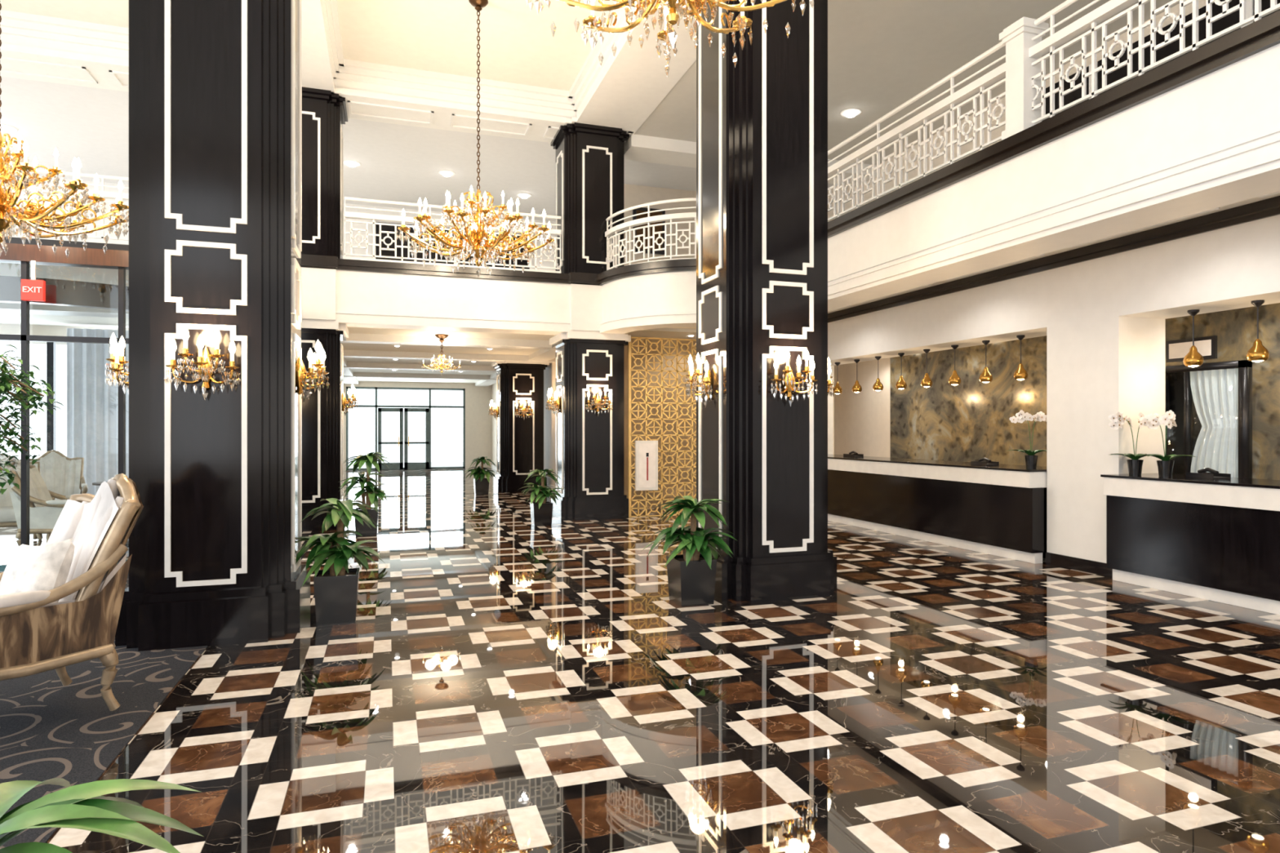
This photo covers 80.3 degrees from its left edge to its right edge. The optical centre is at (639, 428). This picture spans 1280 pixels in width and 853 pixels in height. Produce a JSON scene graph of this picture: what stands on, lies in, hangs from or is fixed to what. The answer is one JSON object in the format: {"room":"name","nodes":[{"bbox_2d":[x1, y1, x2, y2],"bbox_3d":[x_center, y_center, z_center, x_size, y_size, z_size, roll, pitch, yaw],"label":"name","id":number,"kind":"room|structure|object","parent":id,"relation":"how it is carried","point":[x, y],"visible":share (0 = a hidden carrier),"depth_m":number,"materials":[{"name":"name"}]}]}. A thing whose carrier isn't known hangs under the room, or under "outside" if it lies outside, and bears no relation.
{"room":"hotel lobby","nodes":[
{"label":"hotel lobby","id":0,"kind":"room"},
{"bbox_2d":[0,275,128,311],"bbox_3d":[-7.354,-1.560,9.436,4.100,0.280,2.050,0,0,-18],"label":"wall","id":1,"kind":"structure","parent":0,"point":[58,291],"depth_m":8.71,"materials":[{"name":"grey paint"}]},
{"bbox_2d":[5,174,555,271],"bbox_3d":[-5.902,-4.000,18.693,18.600,2.800,0.200,0,0,-18],"label":"wall","id":2,"kind":"structure","parent":0,"point":[14,227],"depth_m":18.22,"materials":[{"name":"white paint"}]},
{"bbox_2d":[374,221,532,269],"bbox_3d":[-4.621,-3.825,18.961,3.860,2.350,0.100,0,0,-18],"label":"window","id":3,"kind":"structure","parent":2,"relation":"in","point":[384,228],"depth_m":18.70,"materials":[{"name":"black paint"}]},
{"bbox_2d":[0,0,617,90],"bbox_3d":[-3.224,-5.875,3.354,14.000,0.150,18.400,0,0,-18],"label":"ceiling","id":4,"kind":"structure","parent":0,"point":[542,43],"depth_m":11.11,"materials":[{"name":"paint"}]},
{"bbox_2d":[0,3,128,243],"bbox_3d":[-5.944,-3.679,7.033,2.024,4.241,2.107,0,0,36],"label":"crystal chandelier","id":5,"kind":"object","parent":4,"relation":"hanging from","point":[30,215],"visible":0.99,"depth_m":7.07,"materials":[{"name":"gold metal"}]},
{"bbox_2d":[397,0,554,266],"bbox_3d":[-2.188,-3.920,10.285,2.107,3.761,2.024,0,0,18],"label":"crystal chandelier","id":6,"kind":"object","parent":4,"relation":"hanging from","point":[477,236],"visible":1,"depth_m":10.19,"materials":[{"name":"gold metal"}]},
{"bbox_2d":[556,0,786,43],"bbox_3d":[0.215,-4.149,4.993,2.107,3.301,2.024,0,0,18],"label":"crystal chandelier","id":7,"kind":"object","parent":4,"relation":"hanging from","point":[671,15],"visible":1,"depth_m":5.30,"materials":[{"name":"gold metal"}]},
{"bbox_2d":[0,262,696,386],"bbox_3d":[-6.227,-2.140,19.512,18.500,0.920,21.040,0,0,-18],"label":"ceiling","id":8,"kind":"structure","parent":0,"point":[369,353],"depth_m":15.89,"materials":[{"name":"paint"}]},
{"bbox_2d":[66,328,128,495],"bbox_3d":[-9.510,-0.085,13.382,1.000,3.330,0.099,0,0,-18],"label":"sheer curtain","id":9,"kind":"object","parent":8,"relation":"hanging from","point":[92,392],"visible":0.54,"depth_m":13.35,"materials":[{"name":"white fabric"}]},
{"bbox_2d":[0,236,602,334],"bbox_3d":[-6.469,-2.175,11.575,13.030,1.010,0.650,0,0,-18],"label":"fascia","id":10,"kind":"structure","parent":8,"relation":"attached to","point":[353,293],"depth_m":12.41,"materials":[{"name":"white paint"}]},
{"bbox_2d":[3,166,128,244],"bbox_3d":[-9.204,-3.193,10.607,7.030,1.006,0.090,0,0,-18],"label":"balustrade","id":11,"kind":"object","parent":10,"relation":"on","point":[42,189],"visible":0.12,"depth_m":10.98,"materials":[{"name":"white paint"}]},
{"bbox_2d":[344,196,561,273],"bbox_3d":[-3.046,-3.193,12.656,3.510,1.006,0.090,0,0,-18],"label":"balustrade","id":12,"kind":"object","parent":10,"relation":"on","point":[373,217],"visible":0.59,"depth_m":12.46,"materials":[{"name":"white paint"}]},
{"bbox_2d":[422,333,460,373],"bbox_3d":[-3.849,-1.421,14.739,0.578,0.798,0.578,0,0,27],"label":"chandelier","id":13,"kind":"object","parent":8,"relation":"hanging from","point":[442,336],"visible":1,"depth_m":14.70,"materials":[{"name":"gold metal"}]},
{"bbox_2d":[342,381,491,470],"bbox_3d":[-8.773,-0.110,29.857,6.000,3.420,0.200,0,0,-18],"label":"wall","id":14,"kind":"structure","parent":0,"point":[477,398],"depth_m":30.43,"materials":[{"name":"white paint"}]},
{"bbox_2d":[346,386,465,470],"bbox_3d":[-9.113,0.000,29.691,4.450,3.200,0.100,0,0,-18],"label":"window","id":15,"kind":"structure","parent":14,"relation":"in","point":[429,389],"depth_m":29.78,"materials":[{"name":"grey metal"}]},
{"bbox_2d":[377,408,429,470],"bbox_3d":[-9.184,0.395,29.510,1.900,2.390,0.160,0,0,-18],"label":"door","id":16,"kind":"structure","parent":15,"relation":"attached to","point":[407,465],"depth_m":29.53,"materials":[{"name":"grey metal"}]},
{"bbox_2d":[0,76,837,222],"bbox_3d":[-4.908,-5.475,15.704,18.600,0.150,6.500,0,0,-18],"label":"wall","id":17,"kind":"structure","parent":0,"point":[398,162],"depth_m":15.01,"materials":[{"name":"white paint"}]},
{"bbox_2d":[0,123,17,132],"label":"recessed light","id":18,"kind":"object","parent":17,"relation":"in","point":[7,128],"depth_m":13.57,"materials":[{"name":"white paint"}]},
{"bbox_2d":[343,160,360,167],"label":"recessed light","id":19,"kind":"object","parent":17,"relation":"in","point":[352,163],"depth_m":15.38,"materials":[{"name":"white paint"}]},
{"bbox_2d":[438,169,455,177],"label":"recessed light","id":20,"kind":"object","parent":17,"relation":"in","point":[446,173],"depth_m":15.97,"materials":[{"name":"white paint"}]},
{"bbox_2d":[516,192,532,198],"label":"recessed light","id":21,"kind":"object","parent":17,"relation":"in","point":[523,195],"depth_m":17.48,"materials":[{"name":"white paint"}]},
{"bbox_2d":[491,357,555,490],"bbox_3d":[-3.378,-0.110,22.826,0.300,3.420,16.550,0,0,-18],"label":"wall","id":22,"kind":"structure","parent":0,"point":[549,373],"depth_m":19.91,"materials":[{"name":"white paint"}]},
{"bbox_2d":[0,468,1279,852],"bbox_3d":[-3.819,1.660,12.430,18.600,0.120,36.000,0,0,-18],"label":"floor","id":23,"kind":"structure","parent":0,"point":[500,682],"depth_m":4.26,"materials":[{"name":"tile"}]},
{"bbox_2d":[0,453,55,542],"bbox_3d":[-8.679,0.976,10.456,1.038,1.260,0.861,0,0,41],"label":"lounge chair","id":24,"kind":"object","parent":23,"relation":"on","point":[7,517],"visible":0.11,"depth_m":10.54,"materials":[{"name":"beige fabric"}]},
{"bbox_2d":[2,457,71,546],"bbox_3d":[-7.475,0.976,9.735,1.038,1.260,0.861,0,0,-22],"label":"lounge chair","id":25,"kind":"object","parent":23,"relation":"on","point":[45,512],"visible":0.58,"depth_m":9.39,"materials":[{"name":"beige fabric"}]},
{"bbox_2d":[29,449,88,499],"bbox_3d":[-9.301,0.976,12.046,0.861,1.260,1.038,0,0,-39],"label":"lounge chair","id":26,"kind":"object","parent":23,"relation":"on","point":[61,474],"visible":0.38,"depth_m":12.32,"materials":[{"name":"beige fabric"}]},
{"bbox_2d":[0,559,127,571],"bbox_3d":[-8.351,1.594,8.156,6.300,0.012,0.650,0,0,-18],"label":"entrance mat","id":27,"kind":"object","parent":23,"relation":"on","point":[2,568],"visible":0.02,"depth_m":8.66,"materials":[{"name":"grey"}]},
{"bbox_2d":[0,242,128,573],"bbox_3d":[-8.214,-0.190,7.712,7.280,3.580,0.180,0,0,-18],"label":"window","id":28,"kind":"structure","parent":23,"relation":"on","point":[14,253],"depth_m":8.24,"materials":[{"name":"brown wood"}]},
{"bbox_2d":[21,260,45,301],"bbox_3d":[-6.499,-1.585,8.131,0.200,0.430,0.067,0,0,-18],"label":"exit sign","id":29,"kind":"object","parent":28,"relation":"attached to","point":[33,290],"visible":1,"depth_m":8.12,"materials":[{"name":"red plastic"}]},
{"bbox_2d":[0,324,128,451],"bbox_3d":[-10.245,-0.110,13.533,7.100,3.420,0.150,0,0,-18],"label":"window","id":30,"kind":"structure","parent":23,"relation":"on","point":[5,329],"depth_m":13.40,"materials":[{"name":"glass"}]},
{"bbox_2d":[0,777,203,852],"bbox_3d":[-1.506,1.204,1.617,0.986,0.792,0.934,0,0,-18],"label":"plant","id":31,"kind":"object","parent":23,"relation":"on","point":[83,806],"visible":1,"depth_m":1.76,"materials":[{"name":"green plant"}]},
{"bbox_2d":[0,572,208,848],"bbox_3d":[-5.617,1.656,0.650,7.750,0.128,14.780,0,0,-18],"label":"carpet","id":32,"kind":"object","parent":23,"relation":"on","point":[49,729],"visible":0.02,"depth_m":4.19,"materials":[{"name":"grey carpet"}]},
{"bbox_2d":[0,344,63,494],"bbox_3d":[-6.422,0.393,7.189,1.424,2.398,1.375,0,0,8],"label":"fig tree","id":33,"kind":"object","parent":32,"relation":"on","point":[6,380],"visible":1,"depth_m":7.44,"materials":[{"name":"green plant"}]},
{"bbox_2d":[0,473,143,711],"bbox_3d":[-3.422,0.933,4.199,0.904,1.324,1.090,0,0,36],"label":"sofa","id":34,"kind":"object","parent":32,"relation":"on","point":[61,599],"visible":1,"depth_m":4.13,"materials":[{"name":"beige fabric"}]},
{"bbox_2d":[92,474,116,485],"bbox_3d":[-8.373,1.170,12.180,0.680,0.860,0.680,0,0,-18],"label":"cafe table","id":35,"kind":"object","parent":23,"relation":"on","point":[99,483],"visible":0.03,"depth_m":11.91,"materials":[{"name":"green"}]},
{"bbox_2d":[115,0,310,651],"bbox_3d":[-3.383,-1.885,6.146,1.340,6.970,1.340,0,0,-18],"label":"decorative column","id":36,"kind":"structure","parent":23,"relation":"on","point":[215,86],"depth_m":5.64,"materials":[{"name":"black paint"}]},
{"bbox_2d":[106,333,128,386],"bbox_3d":[-4.023,-0.468,5.933,0.295,0.534,0.433,0,0,10],"label":"wall sconce","id":37,"kind":"object","parent":36,"relation":"attached to","point":[116,348],"visible":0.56,"depth_m":5.81,"materials":[{"name":"gold metal"}]},
{"bbox_2d":[165,325,239,391],"bbox_3d":[-3.170,-0.468,5.506,0.433,0.534,0.295,0,0,10],"label":"wall sconce","id":38,"kind":"object","parent":36,"relation":"attached to","point":[206,366],"visible":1,"depth_m":5.48,"materials":[{"name":"gold metal"}]},
{"bbox_2d":[295,339,328,395],"bbox_3d":[-2.743,-0.468,6.359,0.295,0.534,0.433,0,0,10],"label":"wall sconce","id":39,"kind":"object","parent":36,"relation":"attached to","point":[318,361],"visible":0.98,"depth_m":6.30,"materials":[{"name":"gold metal"}]},
{"bbox_2d":[301,85,350,531],"bbox_3d":[-5.451,-1.885,12.361,1.340,6.970,1.340,0,0,-18],"label":"decorative column","id":40,"kind":"structure","parent":23,"relation":"on","point":[325,112],"depth_m":11.94,"materials":[{"name":"black paint"}]},
{"bbox_2d":[342,384,357,411],"bbox_3d":[-4.810,-0.468,12.575,0.295,0.534,0.433,0,0,10],"label":"wall sconce","id":41,"kind":"object","parent":40,"relation":"attached to","point":[353,393],"visible":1,"depth_m":12.51,"materials":[{"name":"gold metal"}]},
{"bbox_2d":[295,497,383,625],"bbox_3d":[-2.557,1.094,6.375,0.815,1.012,0.825,0,0,-18],"label":"dracaena","id":42,"kind":"object","parent":23,"relation":"on","point":[336,588],"visible":0.98,"depth_m":6.24,"materials":[{"name":"green plant"}]},
{"bbox_2d":[338,452,391,536],"bbox_3d":[-4.146,0.977,11.457,0.792,1.245,0.800,0,0,-18],"label":"dracaena","id":43,"kind":"object","parent":23,"relation":"on","point":[371,491],"visible":0.94,"depth_m":11.37,"materials":[{"name":"green plant"}]},
{"bbox_2d":[465,456,497,495],"bbox_3d":[-3.855,1.136,18.337,0.860,0.928,0.673,0,0,15],"label":"dracaena","id":44,"kind":"object","parent":23,"relation":"on","point":[481,485],"visible":1,"depth_m":18.20,"materials":[{"name":"green plant"}]},
{"bbox_2d":[491,360,549,493],"bbox_3d":[-3.103,-0.050,19.624,1.340,3.300,1.340,0,0,-18],"label":"decorative column","id":45,"kind":"structure","parent":23,"relation":"on","point":[519,439],"depth_m":19.09,"materials":[{"name":"black paint"}]},
{"bbox_2d":[488,400,498,417],"bbox_3d":[-3.743,-0.468,19.411,0.295,0.534,0.433,0,0,10],"label":"wall sconce","id":46,"kind":"object","parent":45,"relation":"attached to","point":[496,411],"visible":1,"depth_m":19.38,"materials":[{"name":"gold metal"}]},
{"bbox_2d":[515,399,533,417],"bbox_3d":[-2.890,-0.468,18.984,0.433,0.534,0.295,0,0,10],"label":"wall sconce","id":47,"kind":"object","parent":45,"relation":"attached to","point":[523,410],"visible":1,"depth_m":18.96,"materials":[{"name":"gold metal"}]},
{"bbox_2d":[518,469,564,526],"bbox_3d":[-1.625,1.132,12.613,0.793,0.936,0.651,0,0,29],"label":"dracaena","id":48,"kind":"object","parent":23,"relation":"on","point":[541,510],"visible":1,"depth_m":12.46,"materials":[{"name":"green plant"}]},
{"bbox_2d":[547,116,631,520],"bbox_3d":[-0.924,-1.885,13.867,1.340,6.970,1.340,0,0,-18],"label":"decorative column","id":49,"kind":"structure","parent":23,"relation":"on","point":[589,157],"depth_m":13.33,"materials":[{"name":"black paint"}]},
{"bbox_2d":[546,387,560,413],"bbox_3d":[-1.565,-0.468,13.654,0.295,0.534,0.433,0,0,10],"label":"wall sconce","id":50,"kind":"object","parent":49,"relation":"attached to","point":[557,402],"visible":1,"depth_m":13.63,"materials":[{"name":"gold metal"}]},
{"bbox_2d":[586,386,612,412],"bbox_3d":[-0.711,-0.468,13.227,0.433,0.534,0.295,0,0,10],"label":"wall sconce","id":51,"kind":"object","parent":49,"relation":"attached to","point":[597,401],"visible":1,"depth_m":13.20,"materials":[{"name":"gold metal"}]},
{"bbox_2d":[597,258,696,333],"bbox_3d":[0.482,-2.170,12.649,2.000,1.000,2.000,0,0,-18],"label":"trim","id":52,"kind":"structure","parent":49,"relation":"attached to","point":[661,294],"depth_m":12.27,"materials":[{"name":"white paint"}]},
{"bbox_2d":[604,197,696,270],"bbox_3d":[0.433,-3.193,12.551,2.579,1.006,0.596,0,0,27],"label":"balustrade","id":53,"kind":"object","parent":52,"relation":"on","point":[609,233],"visible":0.72,"depth_m":12.41,"materials":[{"name":"white metal"}]},
{"bbox_2d":[627,337,696,516],"bbox_3d":[1.102,-0.025,14.194,2.772,3.274,0.060,0,0,-18],"label":"lattice screen","id":54,"kind":"object","parent":23,"relation":"on","point":[630,345],"visible":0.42,"depth_m":13.94,"materials":[{"name":"paint"}]},
{"bbox_2d":[635,440,657,490],"bbox_3d":[0.121,0.670,13.797,0.420,0.900,0.083,0,0,-18],"label":"framed poster","id":55,"kind":"object","parent":54,"relation":"attached to","point":[646,451],"visible":1,"depth_m":13.76,"materials":[{"name":"white paper"}]},
{"bbox_2d":[640,495,736,606],"bbox_3d":[0.465,1.118,7.005,0.872,0.965,0.807,0,0,-18],"label":"dracaena","id":56,"kind":"object","parent":23,"relation":"on","point":[691,575],"visible":1,"depth_m":6.88,"materials":[{"name":"green plant"}]},
{"bbox_2d":[696,0,836,603],"bbox_3d":[1.219,-1.885,7.677,1.340,6.970,1.340,0,0,-18],"label":"decorative column","id":57,"kind":"structure","parent":23,"relation":"on","point":[762,88],"depth_m":7.16,"materials":[{"name":"black paint"}]},
{"bbox_2d":[685,353,712,399],"bbox_3d":[0.579,-0.468,7.464,0.295,0.534,0.433,0,0,10],"label":"wall sconce","id":58,"kind":"object","parent":57,"relation":"attached to","point":[707,382],"visible":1,"depth_m":7.43,"materials":[{"name":"gold metal"}]},
{"bbox_2d":[771,348,817,398],"bbox_3d":[1.432,-0.468,7.037,0.433,0.534,0.295,0,0,10],"label":"wall sconce","id":59,"kind":"object","parent":57,"relation":"attached to","point":[788,380],"visible":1,"depth_m":7.01,"materials":[{"name":"gold metal"}]},
{"bbox_2d":[827,357,833,393],"bbox_3d":[1.859,-0.468,7.890,0.295,0.534,0.433,0,0,10],"label":"wall sconce","id":60,"kind":"object","parent":57,"relation":"attached to","point":[829,377],"visible":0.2,"depth_m":7.70,"materials":[{"name":"white glass"}]},
{"bbox_2d":[827,453,1046,564],"bbox_3d":[4.075,1.042,11.684,0.830,1.115,5.600,0,0,-18],"label":"reception desk","id":61,"kind":"object","parent":23,"relation":"on","point":[1000,510],"depth_m":10.32,"materials":[{"name":"black paint"}]},
{"bbox_2d":[843,450,863,457],"bbox_3d":[3.692,0.435,13.137,0.200,0.100,0.300,0,0,-20],"label":"desk telephone","id":62,"kind":"object","parent":61,"relation":"on","point":[855,454],"visible":0.99,"depth_m":13.09,"materials":[{"name":"plastic"}]},
{"bbox_2d":[970,457,999,465],"bbox_3d":[4.623,0.435,10.180,0.200,0.100,0.300,0,0,-14],"label":"desk telephone","id":63,"kind":"object","parent":61,"relation":"on","point":[988,462],"visible":1,"depth_m":10.12,"materials":[{"name":"plastic"}]},
{"bbox_2d":[1005,409,1046,468],"bbox_3d":[4.739,0.124,9.221,0.512,0.722,0.543,0,0,39],"label":"potted orchid","id":64,"kind":"object","parent":61,"relation":"on","point":[1031,460],"visible":0.99,"depth_m":9.22,"materials":[{"name":"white plant"}]},
{"bbox_2d":[1100,473,1279,614],"bbox_3d":[6.017,1.042,5.848,0.830,1.115,4.840,0,0,-18],"label":"reception desk","id":65,"kind":"object","parent":23,"relation":"on","point":[1215,540],"depth_m":7.10,"materials":[{"name":"black paint"}]},
{"bbox_2d":[1108,411,1156,475],"bbox_3d":[5.182,0.153,7.935,0.509,0.663,0.516,0,0,-18],"label":"potted orchid","id":66,"kind":"object","parent":65,"relation":"on","point":[1135,465],"visible":0.8,"depth_m":7.94,"materials":[{"name":"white plant"}]},
{"bbox_2d":[1137,409,1195,476],"bbox_3d":[5.330,0.150,7.678,0.492,0.669,0.489,0,0,40],"label":"potted orchid","id":67,"kind":"object","parent":65,"relation":"on","point":[1165,466],"visible":0.99,"depth_m":7.66,"materials":[{"name":"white plant"}]},
{"bbox_2d":[1186,467,1231,478],"bbox_3d":[5.618,0.435,7.507,0.200,0.100,0.300,0,0,-9],"label":"desk telephone","id":68,"kind":"object","parent":65,"relation":"on","point":[1213,473],"visible":1,"depth_m":7.46,"materials":[{"name":"plastic"}]},
{"bbox_2d":[623,183,696,266],"bbox_3d":[1.710,-4.000,17.510,4.500,2.800,0.150,0,0,-18],"label":"wall","id":69,"kind":"structure","parent":0,"point":[633,195],"depth_m":17.06,"materials":[{"name":"white paint"}]},
{"bbox_2d":[632,207,665,254],"bbox_3d":[0.202,-4.400,16.898,0.750,1.000,0.060,0,0,-18],"label":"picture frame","id":70,"kind":"object","parent":69,"relation":"attached to","point":[661,228],"visible":0.39,"depth_m":16.88,"materials":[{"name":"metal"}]},
{"bbox_2d":[623,336,834,509],"bbox_3d":[1.773,-0.110,15.739,5.100,3.420,0.150,0,0,-18],"label":"wall","id":71,"kind":"structure","parent":0,"point":[654,346],"depth_m":15.21,"materials":[{"name":"gold metal"}]},
{"bbox_2d":[634,0,1179,165],"bbox_3d":[5.253,-5.410,6.068,5.400,0.180,18.200,0,0,-18],"label":"ceiling","id":72,"kind":"structure","parent":0,"point":[882,54],"depth_m":10.84,"materials":[{"name":"white paint"}]},
{"bbox_2d":[840,107,862,117],"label":"recessed light","id":73,"kind":"object","parent":72,"relation":"in","point":[844,113],"depth_m":12.71,"materials":[{"name":"white paint"}]},
{"bbox_2d":[827,214,1279,563],"bbox_3d":[6.034,-0.210,6.381,0.680,3.620,18.300,0,0,-18],"label":"wall","id":74,"kind":"structure","parent":0,"point":[1102,320],"depth_m":8.38,"materials":[{"name":"white paint"}]},
{"bbox_2d":[832,362,842,394],"bbox_3d":[3.585,-0.910,13.776,0.172,0.580,0.169,0,0,-18],"label":"pendant lamp","id":75,"kind":"object","parent":74,"relation":"hanging from","point":[837,389],"visible":1,"depth_m":13.73,"materials":[{"name":"gold metal"}]},
{"bbox_2d":[852,359,862,392],"bbox_3d":[3.774,-0.910,13.207,0.172,0.580,0.169,0,0,-18],"label":"pendant lamp","id":76,"kind":"object","parent":74,"relation":"hanging from","point":[856,388],"visible":1,"depth_m":13.16,"materials":[{"name":"gold metal"}]},
{"bbox_2d":[872,355,883,391],"bbox_3d":[3.964,-0.910,12.637,0.172,0.580,0.169,0,0,-18],"label":"pendant lamp","id":77,"kind":"object","parent":74,"relation":"hanging from","point":[877,386],"visible":1,"depth_m":12.60,"materials":[{"name":"gold metal"}]},
{"bbox_2d":[895,352,906,389],"bbox_3d":[4.153,-0.910,12.068,0.172,0.580,0.169,0,0,-18],"label":"pendant lamp","id":78,"kind":"object","parent":74,"relation":"hanging from","point":[900,384],"visible":1,"depth_m":12.02,"materials":[{"name":"gold metal"}]},
{"bbox_2d":[920,349,933,387],"bbox_3d":[4.343,-0.910,11.499,0.172,0.580,0.169,0,0,-18],"label":"pendant lamp","id":79,"kind":"object","parent":74,"relation":"hanging from","point":[926,381],"visible":1,"depth_m":11.46,"materials":[{"name":"gold metal"}]},
{"bbox_2d":[948,344,960,385],"bbox_3d":[4.532,-0.910,10.929,0.172,0.580,0.169,0,0,-18],"label":"pendant lamp","id":80,"kind":"object","parent":74,"relation":"hanging from","point":[954,380],"visible":1,"depth_m":10.89,"materials":[{"name":"gold metal"}]},
{"bbox_2d":[978,340,992,382],"bbox_3d":[4.721,-0.910,10.360,0.172,0.580,0.169,0,0,-18],"label":"pendant lamp","id":81,"kind":"object","parent":74,"relation":"hanging from","point":[985,376],"visible":1,"depth_m":10.32,"materials":[{"name":"gold metal"}]},
{"bbox_2d":[1013,334,1028,380],"bbox_3d":[4.911,-0.910,9.791,0.172,0.580,0.169,0,0,-18],"label":"pendant lamp","id":82,"kind":"object","parent":74,"relation":"hanging from","point":[1020,374],"visible":1,"depth_m":9.75,"materials":[{"name":"gold metal"}]},
{"bbox_2d":[827,9,1279,313],"bbox_3d":[5.736,-2.170,6.282,4.150,1.000,18.300,0,0,-18],"label":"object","id":83,"kind":"structure","parent":74,"relation":"attached to","point":[1196,134],"depth_m":6.27,"materials":[{"name":"white paint"}]},
{"bbox_2d":[827,0,1279,221],"bbox_3d":[4.299,-3.195,4.723,0.290,1.050,15.850,0,0,-18],"label":"balustrade","id":84,"kind":"object","parent":83,"relation":"on","point":[1024,69],"visible":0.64,"depth_m":6.92,"materials":[{"name":"white paint"}]},
{"bbox_2d":[827,195,1279,323],"bbox_3d":[5.683,-1.945,6.264,0.060,0.150,18.300,0,0,-18],"label":"trim","id":85,"kind":"structure","parent":74,"relation":"attached to","point":[1268,207],"depth_m":8.37,"materials":[{"name":"black wood"}]},
{"bbox_2d":[1045,551,1112,577],"bbox_3d":[4.953,1.530,8.524,0.020,0.140,0.950,0,0,-18],"label":"baseboard","id":86,"kind":"structure","parent":74,"relation":"attached to","point":[1095,567],"depth_m":8.54,"materials":[{"name":"black paint"}]},
{"bbox_2d":[1182,309,1204,367],"bbox_3d":[5.608,-0.910,7.694,0.172,0.580,0.169,0,0,-18],"label":"pendant lamp","id":87,"kind":"object","parent":74,"relation":"hanging from","point":[1193,358],"visible":1,"depth_m":7.66,"materials":[{"name":"gold metal"}]},
{"bbox_2d":[1245,299,1269,362],"bbox_3d":[5.798,-0.910,7.124,0.172,0.580,0.169,0,0,-18],"label":"pendant lamp","id":88,"kind":"object","parent":74,"relation":"hanging from","point":[1257,353],"visible":1,"depth_m":7.09,"materials":[{"name":"gold metal"}]},
{"bbox_2d":[827,0,1279,222],"bbox_3d":[6.682,-3.975,9.916,0.260,2.750,24.600,0,0,-18],"label":"balcony railing","id":89,"kind":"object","parent":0,"point":[1233,18],"depth_m":10.40,"materials":[{"name":"white metal"}]},
{"bbox_2d":[0,0,876,186],"bbox_3d":[-1.186,-5.450,4.358,18.500,0.700,19.020,0,0,-18],"label":"ceiling","id":90,"kind":"structure","parent":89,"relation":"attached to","point":[624,77],"depth_m":11.83,"materials":[{"name":"white paint"}]},
{"bbox_2d":[834,302,1279,479],"bbox_3d":[6.717,-0.100,8.558,0.150,3.400,16.000,0,0,-18],"label":"wall","id":91,"kind":"structure","parent":0,"point":[969,420],"depth_m":12.12,"materials":[{"name":"brown stone"}]},
{"bbox_2d":[1166,335,1217,362],"bbox_3d":[6.485,-0.930,8.939,0.050,0.260,0.570,0,0,-18],"label":"framed certificate","id":92,"kind":"object","parent":91,"relation":"attached to","point":[1176,350],"visible":0.82,"depth_m":8.93,"materials":[{"name":"metal"}]},
{"bbox_2d":[1165,360,1252,478],"bbox_3d":[6.510,-0.025,8.784,0.100,1.450,1.000,0,0,-18],"label":"window","id":93,"kind":"structure","parent":91,"relation":"in","point":[1212,407],"depth_m":8.69,"materials":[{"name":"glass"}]},
{"label":"outside","id":94,"kind":"structure","parent":0,"visible":0},
{"bbox_2d":[348,462,462,468],"bbox_3d":[-10.637,1.690,32.926,18.600,0.120,6.800,0,0,-18],"label":"pavement","id":95,"kind":"structure","parent":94,"point":[433,464],"depth_m":34.06,"materials":[{"name":"concrete"}]}
]}

